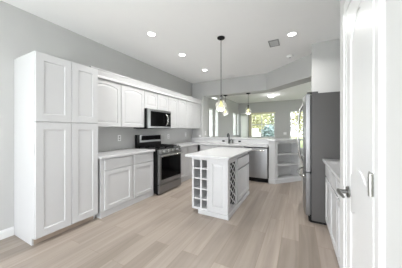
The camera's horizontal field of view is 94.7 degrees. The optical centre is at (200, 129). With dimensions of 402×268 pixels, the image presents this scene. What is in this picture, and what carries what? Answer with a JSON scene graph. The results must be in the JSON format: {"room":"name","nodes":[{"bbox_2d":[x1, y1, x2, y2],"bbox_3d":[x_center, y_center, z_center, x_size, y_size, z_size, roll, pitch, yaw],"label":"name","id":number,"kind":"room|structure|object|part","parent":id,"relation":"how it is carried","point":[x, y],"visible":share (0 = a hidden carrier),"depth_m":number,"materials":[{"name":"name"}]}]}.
{"room":"kitchen","nodes":[
{"label":"kitchen","id":0,"kind":"room"},
{"bbox_2d":[0,0,238,230],"bbox_3d":[-0.947,-0.120,5.028,0.120,2.840,13.440,0,0,28],"label":"wall","id":1,"kind":"structure","parent":0,"point":[22,32],"depth_m":2.79,"materials":[{"name":"grey paint"}]},
{"bbox_2d":[0,226,13,239],"bbox_3d":[-3.148,1.248,0.729,0.014,0.105,3.540,0,0,28],"label":"baseboard","id":2,"kind":"structure","parent":1,"relation":"attached to","point":[8,232],"depth_m":2.23,"materials":[{"name":"white paint"}]},
{"bbox_2d":[97,78,143,127],"bbox_3d":[-1.567,-0.444,3.373,0.328,0.783,1.134,0,0,28],"label":"upper cabinet","id":3,"kind":"object","parent":1,"relation":"attached to","point":[119,105],"visible":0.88,"depth_m":3.27,"materials":[{"name":"white paint"}]},
{"bbox_3d":[-1.564,-0.435,3.050,0.020,0.759,0.557,0,0,28],"label":"door","id":4,"kind":"part","parent":3,"relation":"part of","materials":[{"name":"white paint"}]},
{"bbox_3d":[-1.299,-0.435,3.551,0.020,0.759,0.557,0,0,28],"label":"door","id":5,"kind":"part","parent":3,"relation":"part of","materials":[{"name":"white paint"}]},
{"bbox_2d":[89,66,201,104],"bbox_3d":[-0.974,-0.890,4.449,0.370,0.144,3.600,0,0,28],"label":"crown molding","id":6,"kind":"structure","parent":3,"relation":"attached to","point":[102,74],"depth_m":3.66,"materials":[{"name":"white paint"}]},
{"bbox_2d":[144,90,167,110],"bbox_3d":[-1.119,-0.643,4.220,0.328,0.383,0.778,0,0,28],"label":"upper cabinet","id":7,"kind":"object","parent":1,"relation":"attached to","point":[152,100],"visible":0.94,"depth_m":4.08,"materials":[{"name":"white paint"}]},
{"bbox_3d":[-1.074,-0.635,3.976,0.020,0.359,0.379,0,0,28],"label":"door","id":8,"kind":"part","parent":7,"relation":"part of","materials":[{"name":"white paint"}]},
{"bbox_2d":[134,108,170,128],"bbox_3d":[-1.046,-0.237,4.181,0.487,0.422,0.774,0,0,28],"label":"microwave","id":9,"kind":"object","parent":7,"relation":"attached to","point":[153,118],"visible":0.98,"depth_m":3.98,"materials":[{"name":"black metal"}]},
{"bbox_3d":[-0.914,-0.241,4.111,0.034,0.410,0.774,0,0,28],"label":"door","id":10,"kind":"part","parent":9,"relation":"part of","materials":[{"name":"silver metal"}]},
{"bbox_3d":[-0.892,-0.635,4.319,0.020,0.359,0.379,0,0,28],"label":"door","id":11,"kind":"part","parent":7,"relation":"part of","materials":[{"name":"white paint"}]},
{"bbox_2d":[168,96,185,127],"bbox_3d":[-0.745,-0.444,4.926,0.328,0.783,0.816,0,0,28],"label":"upper cabinet","id":12,"kind":"object","parent":1,"relation":"attached to","point":[177,107],"visible":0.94,"depth_m":4.82,"materials":[{"name":"white paint"}]},
{"bbox_3d":[-0.704,-0.435,4.673,0.020,0.759,0.398,0,0,28],"label":"door","id":13,"kind":"part","parent":12,"relation":"part of","materials":[{"name":"white paint"}]},
{"bbox_3d":[-0.513,-0.435,5.034,0.020,0.759,0.398,0,0,28],"label":"door","id":14,"kind":"part","parent":12,"relation":"part of","materials":[{"name":"white paint"}]},
{"bbox_2d":[186,101,200,127],"bbox_3d":[-0.352,-0.444,5.667,0.328,0.783,0.858,0,0,28],"label":"upper cabinet","id":15,"kind":"object","parent":1,"relation":"attached to","point":[193,110],"visible":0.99,"depth_m":5.56,"materials":[{"name":"white paint"}]},
{"bbox_3d":[-0.317,-0.435,5.405,0.020,0.759,0.419,0,0,28],"label":"door","id":16,"kind":"part","parent":15,"relation":"part of","materials":[{"name":"white paint"}]},
{"bbox_3d":[-0.116,-0.435,5.785,0.020,0.759,0.419,0,0,28],"label":"door","id":17,"kind":"part","parent":15,"relation":"part of","materials":[{"name":"white paint"}]},
{"bbox_2d":[209,108,212,136],"bbox_3d":[0.362,-0.287,7.453,0.102,1.155,0.350,0,0,28],"label":"window","id":18,"kind":"structure","parent":1,"relation":"in","point":[210,109],"depth_m":7.56,"materials":[{"name":"white glass"}]},
{"bbox_2d":[215,110,217,136],"bbox_3d":[0.631,-0.287,7.961,0.102,1.155,0.340,0,0,28],"label":"window","id":19,"kind":"structure","parent":1,"relation":"in","point":[215,110],"depth_m":8.07,"materials":[{"name":"white glass"}]},
{"bbox_2d":[233,113,235,134],"bbox_3d":[1.782,-0.320,10.135,0.102,1.220,0.460,0,0,28],"label":"window","id":20,"kind":"structure","parent":1,"relation":"in","point":[233,113],"depth_m":10.29,"materials":[{"name":"white glass"}]},
{"bbox_2d":[237,114,238,134],"bbox_3d":[2.080,-0.320,10.696,0.102,1.220,0.290,0,0,28],"label":"window","id":21,"kind":"structure","parent":1,"relation":"in","point":[237,114],"depth_m":10.79,"materials":[{"name":"white glass"}]},
{"bbox_2d":[0,156,339,267],"bbox_3d":[1.815,1.350,3.565,6.370,0.100,13.440,0,0,28],"label":"floor","id":22,"kind":"structure","parent":0,"point":[271,228],"depth_m":2.18,"materials":[{"name":"brown wood"}]},
{"bbox_2d":[14,51,97,245],"bbox_3d":[-1.905,0.211,2.490,0.558,2.178,0.727,0,0,28],"label":"pantry cabinet","id":23,"kind":"object","parent":22,"relation":"on","point":[56,99],"visible":1,"depth_m":2.24,"materials":[{"name":"white paint"}]},
{"bbox_3d":[-2.080,0.211,2.181,0.538,2.178,0.018,0,0,28],"label":"panel","id":24,"kind":"part","parent":23,"relation":"part of","materials":[{"name":"white paint"}]},
{"bbox_3d":[-1.749,-0.485,2.209,0.020,0.779,0.368,0,0,28],"label":"door","id":25,"kind":"part","parent":23,"relation":"part of","materials":[{"name":"white paint"}]},
{"bbox_3d":[-1.749,0.562,2.209,0.020,1.300,0.368,0,0,28],"label":"door","id":26,"kind":"part","parent":23,"relation":"part of","materials":[{"name":"white paint"}]},
{"bbox_3d":[-1.579,-0.485,2.530,0.020,0.779,0.346,0,0,28],"label":"door","id":27,"kind":"part","parent":23,"relation":"part of","materials":[{"name":"white paint"}]},
{"bbox_3d":[-1.579,0.562,2.530,0.020,1.300,0.346,0,0,28],"label":"door","id":28,"kind":"part","parent":23,"relation":"part of","materials":[{"name":"white paint"}]},
{"bbox_2d":[95,152,153,218],"bbox_3d":[-1.451,0.863,3.330,0.574,0.874,1.117,0,0,28],"label":"base cabinet","id":29,"kind":"object","parent":22,"relation":"on","point":[123,181],"visible":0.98,"depth_m":3.06,"materials":[{"name":"white paint"}]},
{"bbox_3d":[-1.319,0.521,2.985,0.018,0.158,0.510,0,0,28],"label":"drawer","id":30,"kind":"part","parent":29,"relation":"part of","materials":[{"name":"white paint"}]},
{"bbox_3d":[-1.319,0.907,2.985,0.018,0.575,0.510,0,0,28],"label":"door","id":31,"kind":"part","parent":29,"relation":"part of","materials":[{"name":"white paint"}]},
{"bbox_2d":[98,148,154,158],"bbox_3d":[-1.443,0.405,3.309,0.608,0.038,1.146,0,0,28],"label":"countertop","id":32,"kind":"structure","parent":29,"relation":"on","point":[123,152],"depth_m":3.17,"materials":[{"name":"white stone"}]},
{"bbox_3d":[-1.064,0.521,3.466,0.018,0.158,0.480,0,0,28],"label":"drawer","id":33,"kind":"part","parent":29,"relation":"part of","materials":[{"name":"white paint"}]},
{"bbox_3d":[-1.064,0.907,3.466,0.018,0.575,0.480,0,0,28],"label":"door","id":34,"kind":"part","parent":29,"relation":"part of","materials":[{"name":"white paint"}]},
{"bbox_2d":[135,134,182,194],"bbox_3d":[-0.909,0.703,4.122,0.734,1.195,0.778,0,0,28],"label":"gas range","id":35,"kind":"object","parent":22,"relation":"on","point":[166,157],"visible":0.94,"depth_m":3.93,"materials":[{"name":"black metal"}]},
{"bbox_2d":[140,146,180,149],"bbox_3d":[-0.915,0.386,4.125,0.600,0.016,0.774,0,0,28],"label":"cooktop","id":36,"kind":"object","parent":35,"relation":"in","point":[141,147],"depth_m":3.90,"materials":[{"name":"metal"}]},
{"bbox_3d":[-0.661,1.187,3.991,0.044,0.157,0.766,0,0,28],"label":"storage drawer","id":37,"kind":"part","parent":35,"relation":"part of","materials":[{"name":"silver metal"}]},
{"bbox_3d":[-0.661,0.795,3.991,0.044,0.600,0.766,0,0,28],"label":"oven door","id":38,"kind":"part","parent":35,"relation":"part of","materials":[{"name":"black glass"}]},
{"bbox_3d":[-0.657,0.442,3.989,0.055,0.093,0.770,0,0,28],"label":"control panel","id":39,"kind":"part","parent":35,"relation":"part of","materials":[{"name":"silver metal"}]},
{"bbox_3d":[-0.614,0.515,3.966,0.065,0.032,0.718,0,0,28],"label":"door handle","id":40,"kind":"part","parent":35,"relation":"part of","materials":[{"name":"silver metal"}]},
{"bbox_2d":[181,145,197,182],"bbox_3d":[-0.574,0.863,4.985,0.574,0.874,1.048,0,0,28],"label":"base cabinet","id":41,"kind":"object","parent":22,"relation":"on","point":[186,162],"visible":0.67,"depth_m":4.76,"materials":[{"name":"white paint"}]},
{"bbox_3d":[-0.459,0.521,4.609,0.018,0.158,0.445,0,0,28],"label":"drawer","id":42,"kind":"part","parent":41,"relation":"part of","materials":[{"name":"white paint"}]},
{"bbox_3d":[-0.459,0.907,4.609,0.018,0.575,0.445,0,0,28],"label":"door","id":43,"kind":"part","parent":41,"relation":"part of","materials":[{"name":"white paint"}]},
{"bbox_3d":[-0.226,0.907,5.048,0.018,0.575,0.490,0,0,28],"label":"door","id":44,"kind":"part","parent":41,"relation":"part of","materials":[{"name":"white paint"}]},
{"bbox_3d":[-0.226,0.521,5.048,0.018,0.158,0.490,0,0,28],"label":"drawer","id":45,"kind":"part","parent":41,"relation":"part of","materials":[{"name":"white paint"}]},
{"bbox_2d":[175,142,268,147],"bbox_3d":[0.397,0.405,4.797,2.466,0.038,1.626,0,0,28],"label":"countertop","id":46,"kind":"structure","parent":41,"relation":"on","point":[186,144],"depth_m":4.93,"materials":[{"name":"white stone"}]},
{"bbox_2d":[185,147,251,219],"bbox_3d":[0.405,0.843,3.385,0.730,0.914,1.438,0,0,28],"label":"kitchen island","id":47,"kind":"object","parent":22,"relation":"on","point":[220,175],"visible":1,"depth_m":2.88,"materials":[{"name":"white paint"}]},
{"bbox_3d":[0.255,0.832,2.751,0.315,0.808,0.020,0,0,28],"label":"panel","id":48,"kind":"part","parent":47,"relation":"part of","materials":[{"name":"white paint"}]},
{"bbox_2d":[185,147,251,159],"bbox_3d":[0.405,0.405,3.385,0.730,0.038,1.438,0,0,28],"label":"island countertop","id":49,"kind":"structure","parent":47,"relation":"on","point":[221,153],"depth_m":3.04,"materials":[{"name":"white stone"}]},
{"bbox_3d":[0.489,0.832,2.878,0.020,0.812,0.425,0,0,28],"label":"lattice frame","id":50,"kind":"part","parent":47,"relation":"part of","materials":[{"name":"white paint"}]},
{"bbox_3d":[0.785,0.568,3.412,0.020,0.165,0.755,0,0,28],"label":"drawer","id":51,"kind":"part","parent":47,"relation":"part of","materials":[{"name":"white paint"}]},
{"bbox_3d":[0.785,0.936,3.412,0.020,0.517,0.755,0,0,28],"label":"door","id":52,"kind":"part","parent":47,"relation":"part of","materials":[{"name":"white paint"}]},
{"bbox_2d":[200,145,242,150],"bbox_3d":[0.637,0.863,5.297,1.263,0.874,0.514,0,0,28],"label":"base cabinet","id":53,"kind":"object","parent":22,"relation":"on","point":[202,147],"visible":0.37,"depth_m":5.19,"materials":[{"name":"white paint"}]},
{"bbox_3d":[0.156,0.521,5.271,0.400,0.158,0.018,0,0,28],"label":"drawer","id":54,"kind":"part","parent":53,"relation":"part of","materials":[{"name":"white paint"}]},
{"bbox_2d":[243,147,268,182],"bbox_3d":[1.452,0.866,4.817,0.600,0.868,0.588,0,0,28],"label":"dishwasher","id":55,"kind":"object","parent":22,"relation":"on","point":[258,162],"visible":0.64,"depth_m":4.58,"materials":[{"name":"silver metal"}]},
{"bbox_3d":[1.354,0.820,4.632,0.592,0.730,0.044,0,0,28],"label":"door panel","id":56,"kind":"part","parent":55,"relation":"part of","materials":[{"name":"silver metal"}]},
{"bbox_2d":[268,141,300,183],"bbox_3d":[2.075,0.785,4.702,0.965,1.030,0.282,0,0,-21],"label":"bookcase","id":57,"kind":"object","parent":22,"relation":"on","point":[284,160],"visible":0.9,"depth_m":4.71,"materials":[{"name":"paint"}]},
{"bbox_3d":[1.763,0.735,4.521,0.205,0.930,0.084,0,0,21],"label":"corner post","id":58,"kind":"part","parent":57,"relation":"part of","materials":[{"name":"paint"}]},
{"bbox_3d":[2.114,1.248,4.591,0.968,0.105,0.119,0,0,-15],"label":"trim","id":59,"kind":"part","parent":57,"relation":"part of","materials":[{"name":"white paint"}]},
{"bbox_3d":[2.115,0.785,4.859,0.756,1.030,0.015,0,0,-21],"label":"panel","id":60,"kind":"part","parent":57,"relation":"part of","materials":[{"name":"paint"}]},
{"bbox_3d":[2.182,0.302,4.636,0.690,0.065,0.030,0,0,-21],"label":"rail","id":61,"kind":"part","parent":57,"relation":"part of","materials":[{"name":"paint"}]},
{"bbox_3d":[2.143,0.610,4.737,0.690,0.032,0.234,0,0,-21],"label":"shelf","id":62,"kind":"part","parent":57,"relation":"part of","materials":[{"name":"paint"}]},
{"bbox_3d":[2.143,0.870,4.737,0.690,0.032,0.234,0,0,-21],"label":"shelf","id":63,"kind":"part","parent":57,"relation":"part of","materials":[{"name":"paint"}]},
{"bbox_3d":[2.143,1.202,4.737,0.690,0.035,0.234,0,0,-21],"label":"shelf","id":64,"kind":"part","parent":57,"relation":"part of","materials":[{"name":"paint"}]},
{"bbox_3d":[2.490,0.785,4.865,0.051,1.030,0.240,0,0,-21],"label":"panel","id":65,"kind":"part","parent":57,"relation":"part of","materials":[{"name":"paint"}]},
{"bbox_2d":[297,91,339,224],"bbox_3d":[1.986,0.381,2.825,0.934,1.838,0.812,0,0,28],"label":"refrigerator","id":66,"kind":"object","parent":22,"relation":"on","point":[321,111],"visible":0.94,"depth_m":2.56,"materials":[{"name":"silver metal"}]},
{"bbox_3d":[1.593,0.055,2.965,0.106,0.945,0.063,0,0,28],"label":"handle","id":67,"kind":"part","parent":66,"relation":"part of","materials":[{"name":"silver metal"}]},
{"bbox_3d":[1.632,0.670,3.013,0.121,0.034,0.716,0,0,28],"label":"handle","id":68,"kind":"part","parent":66,"relation":"part of","materials":[{"name":"silver metal"}]},
{"bbox_3d":[1.688,0.909,2.983,0.080,0.602,0.808,0,0,28],"label":"freezer drawer","id":69,"kind":"part","parent":66,"relation":"part of","materials":[{"name":"silver metal"}]},
{"bbox_3d":[1.592,0.044,2.803,0.080,1.101,0.401,0,0,28],"label":"door","id":70,"kind":"part","parent":66,"relation":"part of","materials":[{"name":"silver metal"}]},
{"bbox_2d":[325,165,330,232],"bbox_3d":[1.844,0.863,2.160,0.613,0.874,0.425,0,0,28],"label":"base cabinet","id":71,"kind":"object","parent":22,"relation":"on","point":[327,171],"visible":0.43,"depth_m":2.31,"materials":[{"name":"white paint"}]},
{"bbox_3d":[1.582,0.522,2.299,0.020,0.165,0.401,0,0,28],"label":"drawer","id":72,"kind":"part","parent":71,"relation":"part of","materials":[{"name":"white paint"}]},
{"bbox_2d":[330,171,338,256],"bbox_3d":[1.642,0.863,1.778,0.613,0.874,0.430,0,0,28],"label":"base cabinet","id":73,"kind":"object","parent":22,"relation":"on","point":[333,181],"visible":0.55,"depth_m":1.90,"materials":[{"name":"white paint"}]},
{"bbox_3d":[1.380,0.522,1.917,0.020,0.165,0.406,0,0,28],"label":"drawer","id":74,"kind":"part","parent":73,"relation":"part of","materials":[{"name":"white paint"}]},
{"bbox_2d":[337,181,339,266],"bbox_3d":[1.443,0.863,1.403,0.613,0.874,0.410,0,0,28],"label":"base cabinet","id":75,"kind":"object","parent":22,"relation":"on","point":[338,183],"visible":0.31,"depth_m":1.67,"materials":[{"name":"white paint"}]},
{"bbox_2d":[323,159,339,182],"bbox_3d":[1.632,0.405,1.792,0.643,0.038,1.286,0,0,28],"label":"countertop","id":76,"kind":"structure","parent":75,"relation":"on","point":[333,165],"depth_m":1.96,"materials":[{"name":"white stone"}]},
{"bbox_2d":[1,0,339,103],"bbox_3d":[1.815,-1.600,3.565,6.370,0.120,13.440,0,0,28],"label":"ceiling","id":77,"kind":"structure","parent":0,"point":[192,28],"depth_m":2.86,"materials":[{"name":"paint"}]},
{"bbox_2d":[147,31,155,36],"bbox_3d":[-0.794,-1.536,2.967,0.152,0.009,0.152,0,0,28],"label":"recessed light","id":78,"kind":"object","parent":77,"relation":"in","point":[151,34],"visible":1,"depth_m":2.97,"materials":[{"name":"white plastic"}]},
{"bbox_2d":[215,36,226,108],"bbox_3d":[0.334,-0.930,3.082,0.188,1.220,0.188,0,0,28],"label":"pendant light","id":79,"kind":"object","parent":77,"relation":"hanging from","point":[218,37],"visible":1,"depth_m":3.06,"materials":[{"name":"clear glass"}]},
{"bbox_2d":[268,39,279,46],"bbox_3d":[1.294,-1.534,3.275,0.170,0.012,0.250,0,0,28],"label":"ceiling vent","id":80,"kind":"object","parent":77,"relation":"in","point":[272,43],"visible":1,"depth_m":3.27,"materials":[{"name":"white metal"}]},
{"bbox_2d":[287,31,296,36],"bbox_3d":[1.460,-1.536,2.968,0.152,0.009,0.152,0,0,28],"label":"recessed light","id":81,"kind":"object","parent":77,"relation":"in","point":[294,33],"visible":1,"depth_m":2.97,"materials":[{"name":"white plastic"}]},
{"bbox_2d":[192,96,207,136],"bbox_3d":[-0.031,0.107,6.195,0.405,2.385,0.360,0,0,28],"label":"wall pillar","id":82,"kind":"structure","parent":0,"point":[196,132],"depth_m":6.04,"materials":[{"name":"grey paint"}]},
{"bbox_2d":[191,138,268,151],"bbox_3d":[0.811,0.785,5.579,2.470,1.030,0.140,0,0,28],"label":"wall","id":83,"kind":"structure","parent":0,"point":[243,141],"depth_m":5.47,"materials":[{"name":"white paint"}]},
{"bbox_2d":[191,137,302,140],"bbox_3d":[1.089,0.249,5.305,3.213,0.039,0.925,0,0,28],"label":"bar","id":84,"kind":"object","parent":83,"relation":"on","point":[244,138],"visible":1,"depth_m":5.07,"materials":[{"name":"white stone"}]},
{"bbox_2d":[192,54,310,97],"bbox_3d":[1.598,-1.312,4.941,1.165,0.455,4.554,0,0,-43],"label":"wall header","id":85,"kind":"structure","parent":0,"point":[297,72],"depth_m":5.11,"materials":[{"name":"grey paint"}]},
{"bbox_2d":[239,99,302,153],"bbox_3d":[4.933,-0.120,9.450,6.130,2.840,0.120,0,0,28],"label":"wall","id":86,"kind":"structure","parent":0,"point":[282,109],"depth_m":9.82,"materials":[{"name":"grey paint"}]},
{"bbox_2d":[240,113,247,137],"bbox_3d":[2.490,0.150,10.618,0.440,2.240,0.102,0,0,28],"label":"panel","id":87,"kind":"object","parent":86,"relation":"attached to","point":[244,116],"visible":0.68,"depth_m":10.61,"materials":[{"name":"white"}]},
{"bbox_2d":[249,114,251,136],"bbox_3d":[2.795,-0.258,10.460,0.146,1.255,0.073,0,0,28],"label":"blind","id":88,"kind":"object","parent":86,"relation":"attached to","point":[250,115],"visible":1,"depth_m":10.42,"materials":[{"name":"white"}]},
{"bbox_2d":[248,112,274,113],"bbox_3d":[3.333,-0.925,10.195,1.425,0.070,0.059,0,0,28],"label":"window valance","id":89,"kind":"object","parent":86,"relation":"attached to","point":[262,112],"visible":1,"depth_m":10.09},
{"bbox_2d":[252,113,274,136],"bbox_3d":[3.375,-0.258,10.275,1.385,1.315,0.060,0,0,28],"label":"window","id":90,"kind":"structure","parent":86,"relation":"in","point":[261,124],"depth_m":10.25,"materials":[{"name":"white paint"}]},
{"bbox_2d":[290,111,302,148],"bbox_3d":[4.919,-0.015,9.458,0.661,1.930,0.060,0,0,28],"label":"window","id":91,"kind":"structure","parent":86,"relation":"in","point":[290,111],"depth_m":9.58,"materials":[{"name":"white paint"}]},
{"bbox_2d":[311,39,339,92],"bbox_3d":[3.297,-0.120,2.678,2.920,2.840,0.120,0,0,28],"label":"wall","id":92,"kind":"structure","parent":0,"point":[325,56],"depth_m":3.21,"materials":[{"name":"grey paint"}]},
{"bbox_2d":[340,0,401,267],"bbox_3d":[0.373,-0.120,-0.707,0.780,2.840,4.300,0,0,28],"label":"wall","id":93,"kind":"structure","parent":0,"point":[393,8],"depth_m":0.60,"materials":[{"name":"white paint"}]},
{"bbox_2d":[336,0,373,267],"bbox_3d":[0.776,0.279,0.940,0.098,2.027,0.477,0,0,28],"label":"door","id":94,"kind":"structure","parent":93,"relation":"in","point":[359,191],"depth_m":0.91,"materials":[{"name":"white paint"}]},
{"bbox_3d":[0.824,0.365,1.067,0.064,0.064,0.148,0,0,28],"label":"lever handle","id":95,"kind":"part","parent":94,"relation":"part of","materials":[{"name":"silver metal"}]},
{"bbox_3d":[0.796,-0.070,0.936,0.007,1.090,0.292,0,0,28],"label":"rail","id":96,"kind":"part","parent":94,"relation":"part of","materials":[{"name":"white paint"}]},
{"bbox_2d":[343,0,384,267],"bbox_3d":[0.794,0.241,0.938,0.015,2.117,0.628,0,0,28],"label":"door frame","id":97,"kind":"structure","parent":93,"relation":"attached to","point":[379,5],"depth_m":0.68,"materials":[{"name":"white paint"}]},
{"label":"outside","id":98,"kind":"structure","parent":0,"visible":0},
{"bbox_2d":[291,136,302,147],"bbox_3d":[5.851,1.480,11.046,60.000,0.140,65.000,0,0,28],"label":"lawn","id":99,"kind":"structure","parent":98,"point":[301,142],"depth_m":22.68,"materials":[{"name":"green plant"}]},
{"bbox_2d":[213,97,265,136],"bbox_3d":[4.820,-1.145,22.343,0.200,5.110,36.000,0,0,28],"label":"wall","id":100,"kind":"structure","parent":99,"relation":"on","point":[213,97],"depth_m":15.29,"materials":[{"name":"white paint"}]},
{"bbox_2d":[252,128,258,136],"bbox_3d":[2.959,0.645,15.039,3.350,1.530,0.150,0,0,28],"label":"wall","id":101,"kind":"structure","parent":99,"relation":"on","point":[255,131],"depth_m":14.29,"materials":[{"name":"white paint"}]},
{"bbox_2d":[252,114,270,134],"bbox_3d":[4.839,-0.822,16.647,2.781,4.473,2.813,0,0,28],"label":"tree","id":102,"kind":"object","parent":99,"relation":"on","point":[257,116],"visible":0.24,"depth_m":16.03,"materials":[{"name":"green plant"}]},
{"bbox_2d":[260,125,273,136],"bbox_3d":[5.543,0.457,14.680,1.670,1.962,1.665,0,0,28],"label":"tree","id":103,"kind":"object","parent":99,"relation":"on","point":[268,131],"visible":0.37,"depth_m":14.40,"materials":[{"name":"green plant"}]},
{"bbox_2d":[260,114,273,132],"bbox_3d":[7.459,-1.049,19.352,3.357,4.927,3.291,0,0,28],"label":"tree","id":104,"kind":"object","parent":99,"relation":"on","point":[271,119],"visible":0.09,"depth_m":18.41,"materials":[{"name":"green plant"}]},
{"bbox_2d":[291,112,302,136],"bbox_3d":[8.947,-0.918,15.621,3.110,4.666,3.169,0,0,28],"label":"tree","id":105,"kind":"object","parent":99,"relation":"on","point":[294,113],"visible":0.16,"depth_m":15.67,"materials":[{"name":"green plant"}]}
]}

